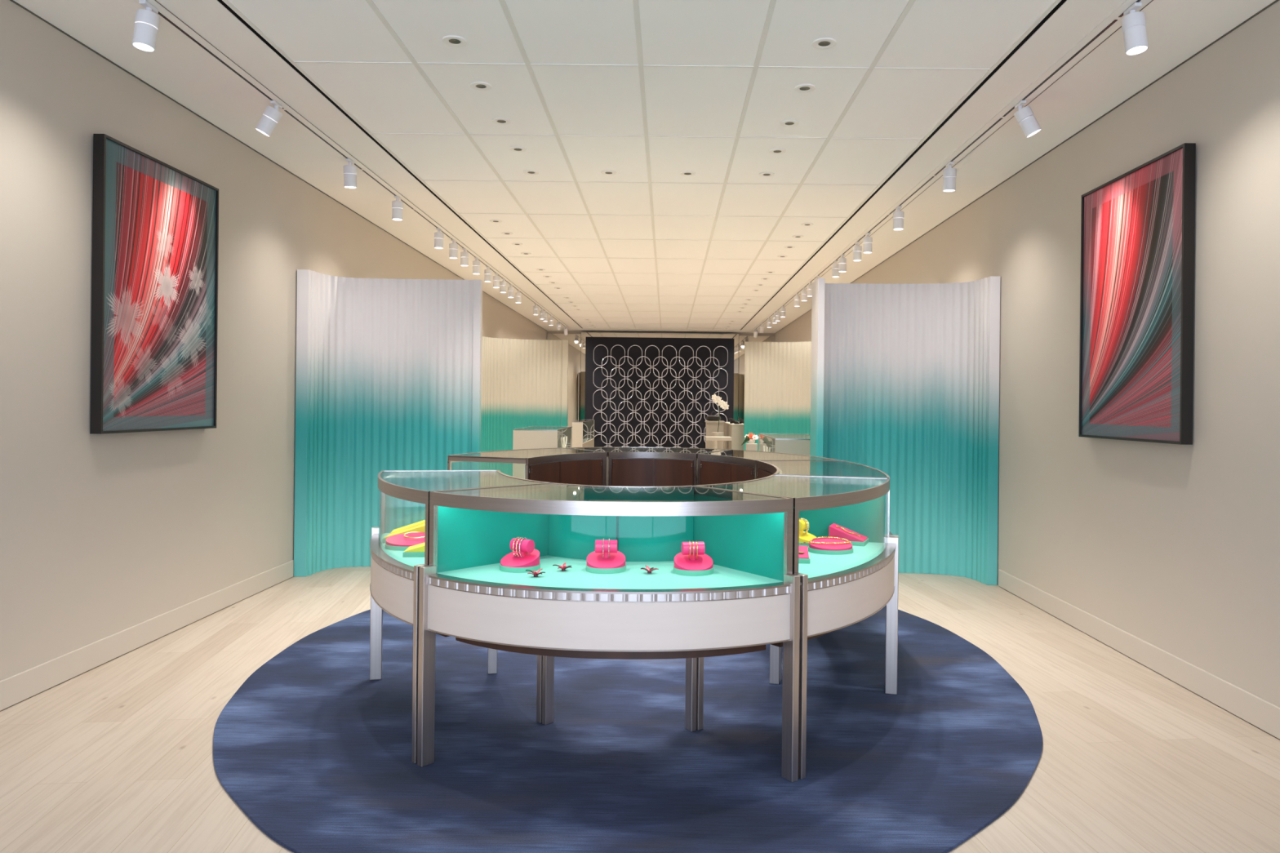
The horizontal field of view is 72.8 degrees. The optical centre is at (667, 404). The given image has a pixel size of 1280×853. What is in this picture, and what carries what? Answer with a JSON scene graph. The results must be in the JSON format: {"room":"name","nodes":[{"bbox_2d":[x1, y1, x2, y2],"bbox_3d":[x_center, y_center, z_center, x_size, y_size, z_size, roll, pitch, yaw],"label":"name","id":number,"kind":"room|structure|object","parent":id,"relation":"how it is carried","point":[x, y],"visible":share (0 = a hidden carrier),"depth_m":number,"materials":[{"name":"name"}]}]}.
{"room":"shop","nodes":[
{"label":"shop","id":0,"kind":"room"},
{"bbox_2d":[0,0,546,680],"bbox_3d":[-3.040,-0.323,9.400,0.150,3.620,24.100,1,0,0],"label":"wall","id":1,"kind":"structure","parent":0,"point":[104,535],"depth_m":4.70,"materials":[{"name":"beige paint"}]},
{"bbox_2d":[0,560,293,711],"bbox_3d":[-2.975,1.298,2.200,0.014,0.131,9.400,1,0,0],"label":"baseboard","id":2,"kind":"structure","parent":1,"relation":"attached to","point":[15,689],"depth_m":4.76,"materials":[{"name":"beige paint"}]},
{"bbox_2d":[89,133,218,434],"bbox_3d":[-2.928,-0.622,5.020,0.068,1.540,1.140,1,0,0],"label":"framed print","id":3,"kind":"object","parent":1,"relation":"attached to","point":[154,279],"visible":1,"depth_m":4.89,"materials":[{"name":"black"}]},
{"bbox_2d":[9,0,546,330],"bbox_3d":[-2.946,-1.819,9.400,0.006,0.006,23.800,1,0,0],"label":"trim","id":4,"kind":"structure","parent":1,"relation":"attached to","point":[13,1],"depth_m":5.37,"materials":[{"name":"brown metal"}]},
{"bbox_2d":[0,566,1279,852],"bbox_3d":[-0.182,1.458,9.400,6.003,0.120,24.200,1,0,0],"label":"floor","id":5,"kind":"structure","parent":0,"point":[116,756],"depth_m":3.53,"materials":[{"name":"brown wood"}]},
{"bbox_2d":[293,269,482,577],"bbox_3d":[-2.323,0.151,7.303,1.464,2.446,0.369,1,0,-20],"label":"curtain","id":6,"kind":"object","parent":5,"relation":"on","point":[388,375],"visible":0.71,"depth_m":7.36,"materials":[{"name":"teal fabric"}]},
{"bbox_2d":[480,336,568,476],"bbox_3d":[-2.369,0.150,14.048,1.566,2.446,0.357,1,0,-31],"label":"curtain","id":7,"kind":"object","parent":5,"relation":"on","point":[525,383],"visible":0.67,"depth_m":14.15,"materials":[{"name":"beige fabric"}]},
{"bbox_2d":[512,426,572,479],"bbox_3d":[-1.524,0.834,10.775,0.510,1.100,1.550,1,0,0],"label":"display case","id":8,"kind":"object","parent":5,"relation":"on","point":[533,437],"depth_m":10.00,"materials":[{"name":"beige"}]},
{"bbox_2d":[572,419,594,447],"bbox_3d":[-1.424,0.825,14.820,0.170,1.120,2.200,1,0,0],"label":"display case","id":9,"kind":"object","parent":5,"relation":"on","point":[583,431],"depth_m":13.98,"materials":[{"name":"beige"}]},
{"bbox_2d":[213,605,1042,852],"bbox_3d":[-0.162,1.392,4.842,3.955,0.011,4.982,1,0,0],"label":"oval rug","id":10,"kind":"object","parent":5,"relation":"on","point":[316,752],"visible":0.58,"depth_m":3.48,"materials":[{"name":"blue carpet"}]},
{"bbox_2d":[369,470,550,764],"bbox_3d":[-0.986,0.856,3.963,0.689,1.043,1.142,1,0,-28],"label":"display case","id":11,"kind":"object","parent":10,"relation":"on","point":[394,584],"visible":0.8,"depth_m":3.71,"materials":[{"name":"glass"}]},
{"bbox_2d":[382,523,425,542],"bbox_3d":[-1.212,0.597,4.125,0.248,0.098,0.128,1,0,-6],"label":"wedge riser","id":12,"kind":"object","parent":11,"relation":"on","point":[422,527],"visible":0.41,"depth_m":4.07,"materials":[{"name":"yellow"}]},
{"bbox_2d":[384,533,425,551],"bbox_3d":[-1.157,0.620,3.940,0.238,0.054,0.184,1,0,-8],"label":"disc riser","id":13,"kind":"object","parent":11,"relation":"on","point":[398,542],"visible":0.56,"depth_m":3.90,"materials":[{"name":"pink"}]},
{"bbox_2d":[404,531,425,538],"bbox_3d":[-1.141,0.593,3.955,0.116,0.022,0.076,1,0,0],"label":"bangle","id":14,"kind":"object","parent":13,"relation":"on","point":[413,531],"visible":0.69,"depth_m":3.94,"materials":[{"name":"gold metal"}]},
{"bbox_2d":[390,520,425,533],"bbox_3d":[-1.247,0.601,4.275,0.218,0.090,0.128,1,0,-10],"label":"wedge riser","id":15,"kind":"object","parent":11,"relation":"on","point":[420,522],"visible":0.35,"depth_m":4.25,"materials":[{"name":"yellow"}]},
{"bbox_2d":[402,542,424,556],"bbox_3d":[-1.027,0.608,3.765,0.208,0.080,0.128,1,0,-6],"label":"wedge riser","id":16,"kind":"object","parent":11,"relation":"on","point":[418,550],"visible":0.42,"depth_m":3.70,"materials":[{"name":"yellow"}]},
{"bbox_2d":[447,447,606,485],"bbox_3d":[-0.929,0.857,6.146,0.748,1.043,1.333,1,0,29],"label":"display case","id":17,"kind":"object","parent":10,"relation":"on","point":[557,465],"visible":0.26,"depth_m":5.96,"materials":[{"name":"wood"}]},
{"bbox_2d":[417,482,799,782],"bbox_3d":[-0.229,0.864,3.420,1.439,1.042,0.754,1,0,0],"label":"display case","id":18,"kind":"object","parent":10,"relation":"on","point":[750,601],"visible":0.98,"depth_m":3.23,"materials":[{"name":"metal"}]},
{"bbox_2d":[499,537,540,573],"bbox_3d":[-0.584,0.594,3.455,0.160,0.118,0.160,1,0,30],"label":"jewelry stand","id":19,"kind":"object","parent":18,"relation":"on","point":[511,563],"visible":0.87,"depth_m":3.43,"materials":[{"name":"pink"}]},
{"bbox_2d":[525,568,545,577],"bbox_3d":[-0.499,0.641,3.299,0.070,0.025,0.073,1,0,-28],"label":"flower brooch","id":20,"kind":"object","parent":18,"relation":"on","point":[535,574],"visible":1,"depth_m":3.30,"materials":[{"name":"red ceramic"}]},
{"bbox_2d":[552,563,572,570],"bbox_3d":[-0.409,0.642,3.426,0.070,0.025,0.073,1,0,33],"label":"flower brooch","id":21,"kind":"object","parent":18,"relation":"on","point":[564,566],"visible":1,"depth_m":3.42,"materials":[{"name":"red ceramic"}]},
{"bbox_2d":[586,539,626,573],"bbox_3d":[-0.242,0.597,3.452,0.160,0.118,0.160,1,0,-2],"label":"jewelry stand","id":22,"kind":"object","parent":18,"relation":"on","point":[596,564],"visible":0.99,"depth_m":3.44,"materials":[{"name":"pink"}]},
{"bbox_2d":[640,565,658,573],"bbox_3d":[-0.069,0.646,3.392,0.073,0.025,0.070,1,0,11],"label":"flower brooch","id":23,"kind":"object","parent":18,"relation":"on","point":[648,570],"visible":1,"depth_m":3.39,"materials":[{"name":"red ceramic"}]},
{"bbox_2d":[673,541,713,576],"bbox_3d":[0.104,0.601,3.430,0.160,0.118,0.160,1,0,-9],"label":"jewelry stand","id":24,"kind":"object","parent":18,"relation":"on","point":[703,566],"visible":0.99,"depth_m":3.41,"materials":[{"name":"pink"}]},
{"bbox_2d":[565,447,728,486],"bbox_3d":[-0.165,0.864,6.652,1.320,1.042,0.921,1,0,0],"label":"display case","id":25,"kind":"object","parent":10,"relation":"on","point":[625,466],"visible":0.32,"depth_m":6.32,"materials":[{"name":"wood"}]},
{"bbox_2d":[697,449,839,484],"bbox_3d":[0.619,0.873,6.156,0.701,1.043,1.356,1,0,-27],"label":"display case","id":26,"kind":"object","parent":10,"relation":"on","point":[727,466],"visible":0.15,"depth_m":5.98,"materials":[{"name":"wood"}]},
{"bbox_2d":[693,475,898,779],"bbox_3d":[0.602,0.873,3.860,0.694,1.043,1.161,1,0,34],"label":"display case","id":27,"kind":"object","parent":10,"relation":"on","point":[837,592],"visible":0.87,"depth_m":3.70,"materials":[{"name":"metal"}]},
{"bbox_2d":[798,545,809,564],"bbox_3d":[0.528,0.638,3.715,0.158,0.054,0.138,1,0,6],"label":"wedge riser","id":28,"kind":"object","parent":27,"relation":"on","point":[803,557],"visible":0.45,"depth_m":3.67,"materials":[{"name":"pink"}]},
{"bbox_2d":[799,519,816,547],"bbox_3d":[0.648,0.607,4.140,0.160,0.118,0.160,1,0,30],"label":"jewelry stand","id":29,"kind":"object","parent":27,"relation":"on","point":[806,538],"visible":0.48,"depth_m":4.11,"materials":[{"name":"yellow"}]},
{"bbox_2d":[808,537,853,555],"bbox_3d":[0.745,0.643,3.955,0.204,0.048,0.184,1,0,-4],"label":"disc riser","id":30,"kind":"object","parent":27,"relation":"on","point":[841,548],"visible":0.95,"depth_m":3.91,"materials":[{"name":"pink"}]},
{"bbox_2d":[809,536,850,544],"bbox_3d":[0.745,0.622,3.985,0.190,0.020,0.113,1,0,0],"label":"necklace","id":31,"kind":"object","parent":30,"relation":"on","point":[822,537],"visible":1,"depth_m":3.96,"materials":[{"name":"gold metal"}]},
{"bbox_2d":[828,523,868,546],"bbox_3d":[0.878,0.626,4.200,0.173,0.086,0.138,1,0,22],"label":"wedge riser","id":32,"kind":"object","parent":27,"relation":"on","point":[834,531],"visible":0.74,"depth_m":4.16,"materials":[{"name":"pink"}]},
{"bbox_2d":[755,460,898,681],"bbox_3d":[0.872,0.876,4.948,0.697,1.043,1.408,1,0,0],"label":"display case","id":33,"kind":"object","parent":10,"relation":"on","point":[764,468],"visible":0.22,"depth_m":4.89,"materials":[{"name":"glass"}]},
{"bbox_2d":[704,420,724,448],"bbox_3d":[0.841,0.847,15.475,0.330,1.125,0.380,1,0,0],"label":"plinth","id":34,"kind":"object","parent":5,"relation":"on","point":[711,426],"visible":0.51,"depth_m":15.30,"materials":[{"name":"beige"}]},
{"bbox_2d":[706,411,720,421],"bbox_3d":[0.828,0.195,15.450,0.260,0.178,0.182,1,0,0],"label":"bag","id":35,"kind":"object","parent":34,"relation":"on","point":[709,418],"visible":0.95,"depth_m":15.38,"materials":[{"name":"black leather"}]},
{"bbox_2d":[705,436,731,448],"bbox_3d":[0.720,0.930,12.350,0.360,0.955,0.300,1,0,0],"label":"side table","id":36,"kind":"object","parent":5,"relation":"on","point":[719,440],"visible":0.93,"depth_m":12.20,"materials":[{"name":"beige"}]},
{"bbox_2d":[711,394,728,448],"bbox_3d":[0.887,0.614,14.583,0.272,1.590,0.198,1,0,27],"label":"potted orchid","id":37,"kind":"object","parent":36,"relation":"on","point":[721,403],"visible":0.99,"depth_m":14.56,"materials":[{"name":"beige plant"}]},
{"bbox_2d":[723,422,743,450],"bbox_3d":[1.356,0.872,15.695,0.570,1.085,2.210,1,0,0],"label":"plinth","id":38,"kind":"object","parent":5,"relation":"on","point":[735,431],"visible":0.2,"depth_m":14.60,"materials":[{"name":"beige"}]},
{"bbox_2d":[728,417,739,423],"bbox_3d":[1.147,0.274,14.899,0.189,0.106,0.108,1,0,0],"label":"ribbon bow","id":39,"kind":"object","parent":38,"relation":"on","point":[732,420],"visible":1,"depth_m":14.88,"materials":[{"name":"black"}]},
{"bbox_2d":[745,443,757,451],"bbox_3d":[0.950,0.923,9.820,0.120,0.975,0.140,1,0,0],"label":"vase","id":40,"kind":"object","parent":5,"relation":"on","point":[748,446],"visible":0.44,"depth_m":9.75,"materials":[{"name":"beige"}]},
{"bbox_2d":[742,432,758,444],"bbox_3d":[0.934,0.387,9.821,0.204,0.141,0.109,1,0,0],"label":"flower bouquet","id":41,"kind":"object","parent":40,"relation":"on","point":[750,437],"visible":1,"depth_m":9.79,"materials":[{"name":"white plant"}]},
{"bbox_2d":[743,341,811,451],"bbox_3d":[2.013,0.198,13.994,1.525,2.446,0.379,1,0,26],"label":"curtain","id":42,"kind":"object","parent":5,"relation":"on","point":[777,375],"visible":0.41,"depth_m":14.16,"materials":[{"name":"beige fabric"}]},
{"bbox_2d":[758,433,810,455],"bbox_3d":[1.256,0.864,8.755,0.520,1.100,1.450,1,0,0],"label":"display case","id":43,"kind":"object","parent":5,"relation":"on","point":[789,443],"depth_m":8.03,"materials":[{"name":"beige"}]},
{"bbox_2d":[809,275,1000,585],"bbox_3d":[1.930,0.197,7.179,1.467,2.446,0.428,1,0,9],"label":"curtain","id":44,"kind":"object","parent":5,"relation":"on","point":[904,378],"visible":0.82,"depth_m":7.32,"materials":[{"name":"teal fabric"}]},
{"bbox_2d":[13,0,1275,333],"bbox_3d":[-0.147,-1.822,9.400,5.603,0.060,23.800,1,0,0],"label":"ceiling","id":45,"kind":"structure","parent":0,"point":[384,98],"depth_m":5.31,"materials":[{"name":"white tile"}]},
{"bbox_2d":[132,0,568,327],"bbox_3d":[-2.340,-1.811,10.750,0.111,0.006,19.100,1,0,0],"label":"track","id":46,"kind":"object","parent":45,"relation":"attached to","point":[167,18],"visible":0.92,"depth_m":5.38,"materials":[{"name":"white metal"}]},
{"bbox_2d":[132,0,159,52],"bbox_3d":[-2.349,-1.707,3.914,0.108,0.202,0.094,1,0,-41],"label":"track spotlight","id":47,"kind":"object","parent":46,"relation":"attached to","point":[146,27],"visible":1,"depth_m":3.88,"materials":[{"name":"white metal"}]},
{"bbox_2d":[255,100,282,137],"bbox_3d":[-2.384,-1.709,5.198,0.150,0.199,0.104,1,0,0],"label":"track spotlight","id":48,"kind":"object","parent":46,"relation":"attached to","point":[270,117],"visible":1,"depth_m":5.16,"materials":[{"name":"white metal"}]},
{"bbox_2d":[343,158,356,188],"bbox_3d":[-2.342,-1.708,6.413,0.094,0.200,0.107,1,0,0],"label":"track spotlight","id":49,"kind":"object","parent":46,"relation":"attached to","point":[349,171],"visible":1,"depth_m":6.38,"materials":[{"name":"white metal"}]},
{"bbox_2d":[391,195,403,220],"bbox_3d":[-2.342,-1.709,7.540,0.094,0.198,0.094,1,0,-43],"label":"track spotlight","id":50,"kind":"object","parent":46,"relation":"attached to","point":[397,206],"visible":1,"depth_m":7.50,"materials":[{"name":"white metal"}]},
{"bbox_2d":[434,227,443,248],"bbox_3d":[-2.342,-1.709,8.905,0.094,0.198,0.094,1,0,-43],"label":"track spotlight","id":51,"kind":"object","parent":46,"relation":"attached to","point":[438,237],"visible":1,"depth_m":8.87,"materials":[{"name":"white metal"}]},
{"bbox_2d":[448,239,457,258],"bbox_3d":[-2.342,-1.709,9.516,0.094,0.198,0.094,1,0,-43],"label":"track spotlight","id":52,"kind":"object","parent":46,"relation":"attached to","point":[453,247],"visible":1,"depth_m":9.48,"materials":[{"name":"white metal"}]},
{"bbox_2d":[460,248,468,266],"bbox_3d":[-2.342,-1.709,10.035,0.094,0.198,0.094,1,0,-43],"label":"track spotlight","id":53,"kind":"object","parent":46,"relation":"attached to","point":[464,255],"visible":1,"depth_m":10.00,"materials":[{"name":"white metal"}]},
{"bbox_2d":[472,257,479,274],"bbox_3d":[-2.342,-1.709,10.660,0.094,0.198,0.094,1,0,-43],"label":"track spotlight","id":54,"kind":"object","parent":46,"relation":"attached to","point":[476,264],"visible":1,"depth_m":10.62,"materials":[{"name":"white metal"}]},
{"bbox_2d":[484,266,491,282],"bbox_3d":[-2.342,-1.709,11.340,0.094,0.198,0.094,1,0,-43],"label":"track spotlight","id":55,"kind":"object","parent":46,"relation":"attached to","point":[487,273],"visible":1,"depth_m":11.30,"materials":[{"name":"white metal"}]},
{"bbox_2d":[493,272,499,288],"bbox_3d":[-2.342,-1.709,11.900,0.094,0.198,0.094,1,0,-43],"label":"track spotlight","id":56,"kind":"object","parent":46,"relation":"attached to","point":[495,278],"visible":1,"depth_m":11.86,"materials":[{"name":"white metal"}]},
{"bbox_2d":[499,278,506,293],"bbox_3d":[-2.342,-1.709,12.410,0.094,0.198,0.094,1,0,-43],"label":"track spotlight","id":57,"kind":"object","parent":46,"relation":"attached to","point":[503,284],"visible":1,"depth_m":12.37,"materials":[{"name":"white metal"}]},
{"bbox_2d":[507,284,514,297],"bbox_3d":[-2.342,-1.709,13.010,0.094,0.198,0.094,1,0,-43],"label":"track spotlight","id":58,"kind":"object","parent":46,"relation":"attached to","point":[510,289],"visible":1,"depth_m":12.97,"materials":[{"name":"white metal"}]},
{"bbox_2d":[515,289,521,302],"bbox_3d":[-2.342,-1.709,13.670,0.094,0.198,0.094,1,0,-43],"label":"track spotlight","id":59,"kind":"object","parent":46,"relation":"attached to","point":[518,295],"visible":1,"depth_m":13.63,"materials":[{"name":"white metal"}]},
{"bbox_2d":[533,303,538,315],"bbox_3d":[-2.342,-1.709,15.480,0.094,0.198,0.094,1,0,-43],"label":"track spotlight","id":60,"kind":"object","parent":46,"relation":"attached to","point":[535,308],"visible":1,"depth_m":15.44,"materials":[{"name":"white metal"}]},
{"bbox_2d":[539,308,544,319],"bbox_3d":[-2.342,-1.709,16.270,0.094,0.198,0.094,1,0,-43],"label":"track spotlight","id":61,"kind":"object","parent":46,"relation":"attached to","point":[541,312],"visible":1,"depth_m":16.23,"materials":[{"name":"white metal"}]},
{"bbox_2d":[542,311,547,321],"bbox_3d":[-2.342,-1.709,16.690,0.094,0.198,0.094,1,0,-43],"label":"track spotlight","id":62,"kind":"object","parent":46,"relation":"attached to","point":[545,319],"visible":0.83,"depth_m":16.65,"materials":[{"name":"white metal"}]},
{"bbox_2d":[548,315,553,325],"bbox_3d":[-2.342,-1.709,17.540,0.094,0.198,0.094,1,0,-43],"label":"track spotlight","id":63,"kind":"object","parent":46,"relation":"attached to","point":[550,319],"visible":1,"depth_m":17.50,"materials":[{"name":"white metal"}]},
{"bbox_2d":[555,320,560,330],"bbox_3d":[-2.342,-1.710,18.729,0.094,0.196,0.178,1,0,0],"label":"track spotlight","id":64,"kind":"object","parent":46,"relation":"attached to","point":[558,324],"visible":1,"depth_m":18.70,"materials":[{"name":"white metal"}]},
{"bbox_2d":[217,0,582,328],"bbox_3d":[-2.002,-1.938,9.100,0.025,0.247,23.200,1,0,0],"label":"trim","id":65,"kind":"structure","parent":45,"relation":"attached to","point":[221,2],"depth_m":5.41,"materials":[{"name":"black metal"}]},
{"bbox_2d":[442,35,466,46],"bbox_3d":[-1.051,-1.801,4.295,0.120,0.008,0.120,1,0,0],"label":"recessed light","id":66,"kind":"object","parent":45,"relation":"in","point":[455,41],"visible":1,"depth_m":4.29,"materials":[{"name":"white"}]},
{"bbox_2d":[470,81,492,90],"bbox_3d":[-1.051,-1.801,4.901,0.120,0.008,0.120,1,0,0],"label":"recessed light","id":67,"kind":"object","parent":45,"relation":"in","point":[482,86],"visible":1,"depth_m":4.90,"materials":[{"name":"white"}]},
{"bbox_2d":[492,117,511,124],"bbox_3d":[-1.051,-1.801,5.507,0.120,0.008,0.120,1,0,0],"label":"recessed light","id":68,"kind":"object","parent":45,"relation":"in","point":[502,121],"visible":1,"depth_m":5.50,"materials":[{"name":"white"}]},
{"bbox_2d":[509,146,526,151],"bbox_3d":[-1.051,-1.801,6.113,0.120,0.008,0.120,1,0,0],"label":"recessed light","id":69,"kind":"object","parent":45,"relation":"in","point":[515,148],"visible":1,"depth_m":6.11,"materials":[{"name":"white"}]},
{"bbox_2d":[523,169,539,174],"bbox_3d":[-1.051,-1.801,6.719,0.120,0.008,0.120,1,0,0],"label":"recessed light","id":70,"kind":"object","parent":45,"relation":"in","point":[526,171],"visible":1,"depth_m":6.72,"materials":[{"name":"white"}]},
{"bbox_2d":[600,169,616,175],"bbox_3d":[-0.451,-1.794,6.705,0.120,0.008,0.120,1,0,0],"label":"recessed light","id":71,"kind":"object","parent":45,"relation":"in","point":[609,172],"visible":1,"depth_m":6.69,"materials":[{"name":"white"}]},
{"bbox_2d":[222,0,1061,330],"bbox_3d":[-0.133,-1.792,9.025,3.716,0.010,23.050,1,0,0],"label":"grid","id":72,"kind":"structure","parent":45,"relation":"attached to","point":[636,2],"depth_m":5.71,"materials":[{"name":"silver metal"}]},
{"bbox_2d":[680,170,695,176],"bbox_3d":[0.159,-1.788,6.705,0.120,0.008,0.120,1,0,0],"label":"recessed light","id":73,"kind":"object","parent":45,"relation":"in","point":[687,173],"visible":1,"depth_m":6.70,"materials":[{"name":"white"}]},
{"bbox_2d":[759,171,774,177],"bbox_3d":[0.769,-1.781,6.705,0.120,0.008,0.120,1,0,0],"label":"recessed light","id":74,"kind":"object","parent":45,"relation":"in","point":[766,174],"visible":1,"depth_m":6.70,"materials":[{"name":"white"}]},
{"bbox_2d":[768,147,786,154],"bbox_3d":[0.774,-1.781,6.093,0.120,0.008,0.120,1,0,0],"label":"recessed light","id":75,"kind":"object","parent":45,"relation":"in","point":[775,151],"visible":1,"depth_m":6.09,"materials":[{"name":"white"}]},
{"bbox_2d":[780,119,799,126],"bbox_3d":[0.774,-1.781,5.487,0.120,0.008,0.120,1,0,0],"label":"recessed light","id":76,"kind":"object","parent":45,"relation":"in","point":[789,122],"visible":1,"depth_m":5.48,"materials":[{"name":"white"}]},
{"bbox_2d":[794,83,815,92],"bbox_3d":[0.774,-1.781,4.881,0.120,0.008,0.120,1,0,0],"label":"recessed light","id":77,"kind":"object","parent":45,"relation":"in","point":[806,87],"visible":1,"depth_m":4.88,"materials":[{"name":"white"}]},
{"bbox_2d":[812,37,836,48],"bbox_3d":[0.774,-1.781,4.275,0.120,0.008,0.120,1,0,0],"label":"recessed light","id":78,"kind":"object","parent":45,"relation":"in","point":[822,42],"visible":1,"depth_m":4.27,"materials":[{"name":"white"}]},
{"bbox_2d":[740,0,1066,329],"bbox_3d":[1.740,-1.898,9.100,0.025,0.247,23.200,1,0,0],"label":"trim","id":79,"kind":"structure","parent":45,"relation":"attached to","point":[1061,2],"depth_m":5.28,"materials":[{"name":"black metal"}]},
{"bbox_2d":[752,0,1153,329],"bbox_3d":[2.060,-1.764,10.750,0.111,0.006,19.100,1,0,0],"label":"track","id":80,"kind":"object","parent":45,"relation":"attached to","point":[1111,24],"visible":0.99,"depth_m":5.24,"materials":[{"name":"white metal"}]},
{"bbox_2d":[759,323,764,333],"bbox_3d":[2.058,-1.663,18.859,0.094,0.196,0.178,1,0,0],"label":"track spotlight","id":81,"kind":"object","parent":80,"relation":"attached to","point":[762,326],"visible":1,"depth_m":18.83,"materials":[{"name":"white metal"}]},
{"bbox_2d":[766,317,771,327],"bbox_3d":[2.058,-1.662,17.500,0.094,0.198,0.094,1,0,-43],"label":"track spotlight","id":82,"kind":"object","parent":80,"relation":"attached to","point":[769,322],"visible":1,"depth_m":17.46,"materials":[{"name":"white metal"}]},
{"bbox_2d":[775,310,780,320],"bbox_3d":[2.058,-1.662,16.140,0.094,0.198,0.094,1,0,-43],"label":"track spotlight","id":83,"kind":"object","parent":80,"relation":"attached to","point":[777,314],"visible":1,"depth_m":16.10,"materials":[{"name":"white metal"}]},
{"bbox_2d":[780,305,786,317],"bbox_3d":[2.058,-1.662,15.410,0.094,0.198,0.094,1,0,-43],"label":"track spotlight","id":84,"kind":"object","parent":80,"relation":"attached to","point":[782,309],"visible":1,"depth_m":15.37,"materials":[{"name":"white metal"}]},
{"bbox_2d":[794,293,799,306],"bbox_3d":[2.058,-1.662,13.740,0.094,0.198,0.094,1,0,-43],"label":"track spotlight","id":85,"kind":"object","parent":80,"relation":"attached to","point":[797,299],"visible":1,"depth_m":13.70,"materials":[{"name":"white metal"}]},
{"bbox_2d":[800,287,807,301],"bbox_3d":[2.058,-1.662,13.020,0.094,0.198,0.094,1,0,-43],"label":"track spotlight","id":86,"kind":"object","parent":80,"relation":"attached to","point":[804,292],"visible":0.99,"depth_m":12.98,"materials":[{"name":"white metal"}]},
{"bbox_2d":[807,281,812,296],"bbox_3d":[2.058,-1.662,12.470,0.094,0.198,0.094,1,0,-43],"label":"track spotlight","id":87,"kind":"object","parent":80,"relation":"attached to","point":[809,286],"visible":0.77,"depth_m":12.43,"materials":[{"name":"white metal"}]},
{"bbox_2d":[831,260,839,277],"bbox_3d":[2.058,-1.662,10.590,0.094,0.198,0.094,1,0,-43],"label":"track spotlight","id":88,"kind":"object","parent":80,"relation":"attached to","point":[835,273],"visible":0.9,"depth_m":10.55,"materials":[{"name":"white metal"}]},
{"bbox_2d":[838,253,846,272],"bbox_3d":[2.058,-1.662,10.180,0.094,0.198,0.094,1,0,-43],"label":"track spotlight","id":89,"kind":"object","parent":80,"relation":"attached to","point":[842,261],"visible":1,"depth_m":10.14,"materials":[{"name":"white metal"}]},
{"bbox_2d":[853,241,862,261],"bbox_3d":[2.058,-1.662,9.390,0.094,0.198,0.094,1,0,-43],"label":"track spotlight","id":90,"kind":"object","parent":80,"relation":"attached to","point":[857,249],"visible":1,"depth_m":9.35,"materials":[{"name":"white metal"}]},
{"bbox_2d":[862,232,872,253],"bbox_3d":[2.058,-1.662,8.905,0.094,0.198,0.094,1,0,-43],"label":"track spotlight","id":91,"kind":"object","parent":80,"relation":"attached to","point":[867,241],"visible":1,"depth_m":8.87,"materials":[{"name":"white metal"}]},
{"bbox_2d":[893,205,903,230],"bbox_3d":[2.058,-1.662,7.720,0.094,0.198,0.094,1,0,-43],"label":"track spotlight","id":92,"kind":"object","parent":80,"relation":"attached to","point":[898,215],"visible":1,"depth_m":7.68,"materials":[{"name":"white metal"}]},
{"bbox_2d":[942,161,956,191],"bbox_3d":[2.058,-1.660,6.323,0.094,0.200,0.107,1,0,0],"label":"track spotlight","id":93,"kind":"object","parent":80,"relation":"attached to","point":[949,174],"visible":1,"depth_m":6.29,"materials":[{"name":"white metal"}]},
{"bbox_2d":[1013,100,1041,137],"bbox_3d":[2.100,-1.660,5.058,0.150,0.199,0.104,1,0,0],"label":"track spotlight","id":94,"kind":"object","parent":80,"relation":"attached to","point":[1024,116],"visible":1,"depth_m":5.02,"materials":[{"name":"white metal"}]},
{"bbox_2d":[1120,2,1148,55],"bbox_3d":[2.065,-1.660,3.834,0.108,0.202,0.094,1,0,42],"label":"track spotlight","id":95,"kind":"object","parent":80,"relation":"attached to","point":[1134,23],"visible":1,"depth_m":3.80,"materials":[{"name":"white metal"}]},
{"bbox_2d":[546,330,775,413],"bbox_3d":[-0.163,-0.292,21.375,5.903,3.620,0.150,1,0,0],"label":"wall","id":96,"kind":"structure","parent":0,"point":[548,331],"depth_m":21.30,"materials":[{"name":"beige paint"}]},
{"bbox_2d":[546,333,581,426],"bbox_3d":[-2.542,-0.198,21.269,0.828,3.100,0.038,1,0,0],"label":"wall mirror","id":97,"kind":"object","parent":96,"relation":"attached to","point":[575,340],"visible":0.43,"depth_m":21.25,"materials":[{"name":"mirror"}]},
{"bbox_2d":[580,332,738,448],"bbox_3d":[-0.189,-0.115,21.122,3.820,3.254,0.256,1,0,0],"label":"wall panel","id":98,"kind":"object","parent":96,"relation":"attached to","point":[637,389],"visible":0.79,"depth_m":21.05,"materials":[{"name":"black"}]},
{"bbox_2d":[737,335,774,422],"bbox_3d":[2.189,-0.146,21.269,0.875,3.100,0.038,1,0,0],"label":"wall mirror","id":99,"kind":"object","parent":96,"relation":"attached to","point":[742,339],"visible":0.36,"depth_m":21.25,"materials":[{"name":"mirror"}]},
{"bbox_2d":[775,0,1279,707],"bbox_3d":[2.713,-0.261,9.400,0.150,3.620,24.100,1,0,0],"label":"wall","id":100,"kind":"structure","parent":0,"point":[1175,548],"depth_m":4.58,"materials":[{"name":"beige paint"}]},
{"bbox_2d":[775,0,1279,333],"bbox_3d":[2.651,-1.758,9.400,0.006,0.006,23.800,1,0,0],"label":"trim","id":101,"kind":"structure","parent":100,"relation":"attached to","point":[1275,1],"depth_m":5.15,"materials":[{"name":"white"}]},
{"bbox_2d":[1078,142,1195,444],"bbox_3d":[2.607,-0.554,4.870,0.068,1.505,1.080,1,0,0],"label":"framed print","id":102,"kind":"object","parent":100,"relation":"attached to","point":[1138,226],"visible":1,"depth_m":4.74,"materials":[{"name":"black"}]},
{"bbox_2d":[998,569,1279,739],"bbox_3d":[2.614,1.359,2.165,0.014,0.131,9.330,1,0,0],"label":"baseboard","id":103,"kind":"structure","parent":100,"relation":"attached to","point":[1256,711],"depth_m":4.59,"materials":[{"name":"beige paint"}]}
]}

